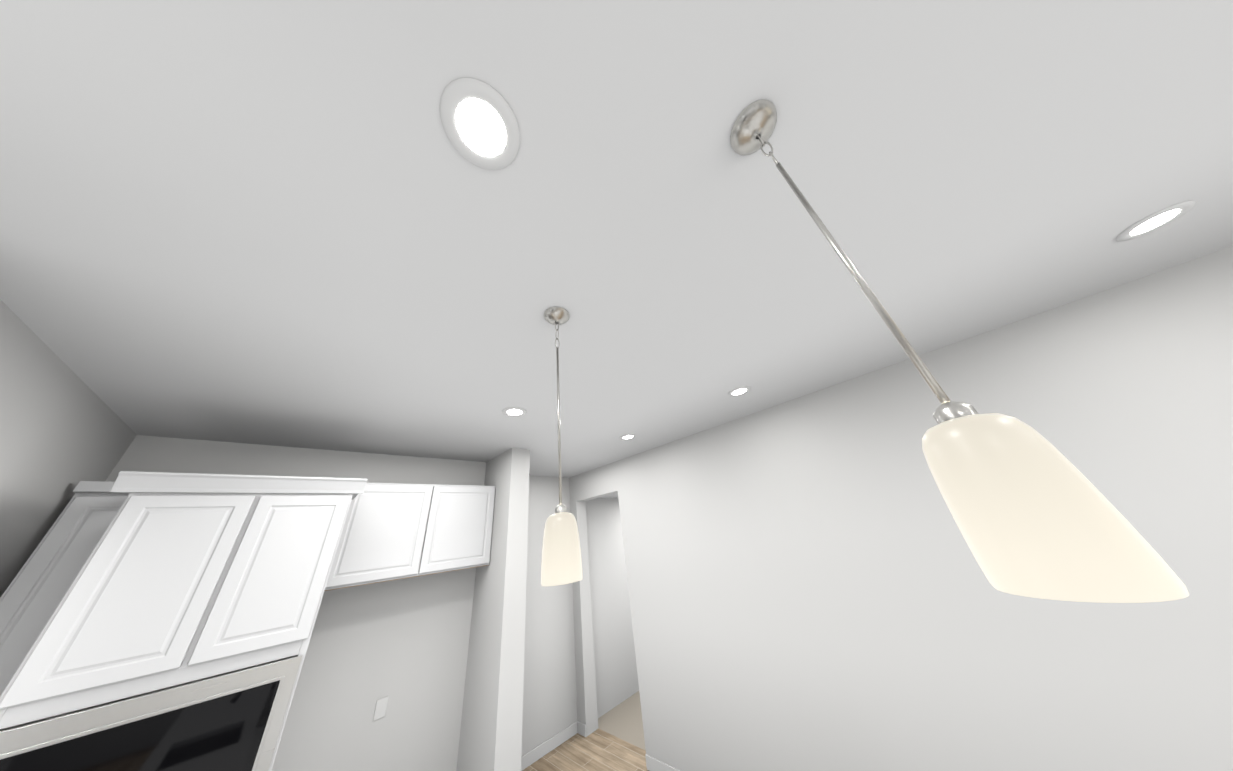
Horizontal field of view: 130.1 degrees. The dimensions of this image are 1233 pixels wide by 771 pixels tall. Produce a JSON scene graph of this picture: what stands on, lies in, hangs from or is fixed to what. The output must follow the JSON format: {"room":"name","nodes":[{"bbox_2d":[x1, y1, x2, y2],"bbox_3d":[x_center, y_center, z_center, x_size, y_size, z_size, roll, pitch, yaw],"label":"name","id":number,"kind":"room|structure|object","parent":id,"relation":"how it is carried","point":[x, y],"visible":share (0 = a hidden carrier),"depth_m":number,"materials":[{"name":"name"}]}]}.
{"room":"kitchen","nodes":[
{"label":"kitchen","id":0,"kind":"room"},
{"bbox_2d":[0,299,135,596],"bbox_3d":[-2.880,1.089,0.192,1.394,3.030,2.010,20,-38,-41],"label":"wall","id":1,"kind":"structure","parent":0,"point":[65,429],"depth_m":1.34,"materials":[{"name":"white paint"}]},
{"bbox_2d":[106,435,485,770],"bbox_3d":[-2.798,1.822,1.610,3.750,3.030,0.150,20,-38,-41],"label":"wall","id":2,"kind":"structure","parent":0,"point":[403,644],"depth_m":2.29,"materials":[{"name":"white paint"}]},
{"bbox_2d":[0,481,129,695],"bbox_3d":[-2.889,1.184,1.485,0.288,1.252,0.378,20,-38,-41],"label":"upper cabinet","id":3,"kind":"object","parent":2,"relation":"attached to","point":[33,595],"visible":0.48,"depth_m":1.44,"materials":[{"name":"white paint"}]},
{"bbox_2d":[373,696,388,720],"bbox_3d":[-1.805,2.474,2.199,0.075,0.115,0.006,20,-38,-41],"label":"outlet","id":4,"kind":"object","parent":2,"relation":"attached to","point":[380,708],"visible":1,"depth_m":2.20,"materials":[{"name":"white plastic"}]},
{"bbox_2d":[324,483,495,590],"bbox_3d":[-1.818,1.335,2.669,1.212,0.745,0.338,20,-38,-41],"label":"upper cabinet","id":5,"kind":"object","parent":2,"relation":"attached to","point":[393,531],"visible":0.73,"depth_m":2.49,"materials":[{"name":"white paint"}]},
{"bbox_2d":[456,448,529,770],"bbox_3d":[-1.307,2.276,2.838,0.210,3.030,1.220,20,-38,-41],"label":"wall","id":6,"kind":"structure","parent":0,"point":[490,739],"depth_m":2.50,"materials":[{"name":"white paint"}]},
{"bbox_2d":[522,476,638,755],"bbox_3d":[0.062,3.214,4.959,5.000,3.030,0.150,20,-38,-41],"label":"wall","id":7,"kind":"structure","parent":0,"point":[549,700],"depth_m":4.05,"materials":[{"name":"white paint"}]},
{"bbox_2d":[521,721,579,770],"bbox_3d":[-0.982,4.015,3.059,1.428,0.100,0.016,20,-38,-41],"label":"baseboard","id":8,"kind":"structure","parent":7,"relation":"attached to","point":[551,744],"depth_m":3.26,"materials":[{"name":"white paint"}]},
{"bbox_2d":[522,691,648,770],"bbox_3d":[1.487,2.464,0.522,9.200,0.060,10.120,20,-38,-41],"label":"floor","id":9,"kind":"structure","parent":0,"point":[598,749],"depth_m":3.20,"materials":[{"name":"brown wood"}]},
{"bbox_2d":[0,471,367,770],"bbox_3d":[-2.218,1.856,1.349,0.922,2.600,0.938,20,-38,-41],"label":"tall cabinet","id":10,"kind":"object","parent":9,"relation":"on","point":[181,578],"visible":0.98,"depth_m":1.39,"materials":[{"name":"white paint"}]},
{"bbox_2d":[0,655,302,770],"bbox_3d":[-2.084,1.657,1.282,0.798,0.520,0.486,20,-38,-41],"label":"built-in microwave","id":11,"kind":"object","parent":10,"relation":"in","point":[231,721],"visible":0.75,"depth_m":1.23,"materials":[{"name":"silver metal"}]},
{"bbox_2d":[600,493,617,497],"bbox_3d":[1.011,2.048,5.620,3.380,0.080,3.720,20,-38,-41],"label":"ceiling","id":12,"kind":"structure","parent":0,"point":[613,496],"depth_m":5.16,"materials":[{"name":"white paint"}]},
{"bbox_2d":[0,0,1232,477],"bbox_3d":[0.257,-0.875,0.572,5.820,0.080,9.220,20,-38,-41],"label":"ceiling","id":13,"kind":"structure","parent":0,"point":[288,222],"depth_m":0.93,"materials":[{"name":"white paint"}]},
{"bbox_2d":[440,78,519,169],"bbox_3d":[-0.348,-0.660,0.740,0.188,0.006,0.188,20,-38,-41],"label":"recessed light","id":14,"kind":"object","parent":13,"relation":"in","point":[479,123],"visible":1,"depth_m":0.73,"materials":[{"name":"white plastic"}]},
{"bbox_2d":[502,407,526,416],"bbox_3d":[-0.816,0.214,2.297,0.188,0.006,0.188,20,-38,-41],"label":"recessed light","id":15,"kind":"object","parent":13,"relation":"in","point":[514,411],"visible":1,"depth_m":2.29,"materials":[{"name":"white plastic"}]},
{"bbox_2d":[541,307,581,585],"bbox_3d":[-0.228,0.136,1.134,0.126,1.072,0.126,20,-38,-41],"label":"pendant light","id":16,"kind":"object","parent":13,"relation":"hanging from","point":[561,559],"visible":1,"depth_m":0.90,"materials":[{"name":"white glass"}]},
{"bbox_2d":[620,434,635,439],"bbox_3d":[0.128,0.582,3.227,0.188,0.006,0.188,20,-38,-41],"label":"recessed light","id":17,"kind":"object","parent":13,"relation":"in","point":[628,437],"visible":0.96,"depth_m":3.22,"materials":[{"name":"white plastic"}]},
{"bbox_2d":[728,386,750,396],"bbox_3d":[1.043,0.054,2.440,0.188,0.006,0.188,20,-38,-41],"label":"recessed light","id":18,"kind":"object","parent":13,"relation":"in","point":[739,391],"visible":1,"depth_m":2.43,"materials":[{"name":"white plastic"}]},
{"bbox_2d":[730,99,1188,602],"bbox_3d":[0.444,-0.250,0.560,0.126,1.072,0.126,20,-38,-41],"label":"pendant light","id":19,"kind":"object","parent":13,"relation":"hanging from","point":[1035,513],"visible":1,"depth_m":0.32,"materials":[{"name":"white glass"}]},
{"bbox_2d":[1116,200,1194,240],"bbox_3d":[2.397,-0.726,1.279,0.188,0.006,0.188,20,-38,-41],"label":"recessed light","id":20,"kind":"object","parent":13,"relation":"in","point":[1156,220],"visible":1,"depth_m":1.27,"materials":[{"name":"white plastic"}]},
{"bbox_2d":[569,246,1232,770],"bbox_3d":[2.530,1.151,1.618,0.190,3.030,8.920,20,-38,-41],"label":"wall","id":21,"kind":"structure","parent":0,"point":[811,588],"depth_m":1.91,"materials":[{"name":"white paint"}]},
{"bbox_2d":[645,754,679,770],"bbox_3d":[2.943,2.229,0.599,0.013,0.100,7.595,20,-38,-41],"label":"baseboard","id":22,"kind":"structure","parent":21,"relation":"attached to","point":[652,764],"depth_m":2.78,"materials":[{"name":"white paint"}]}
]}

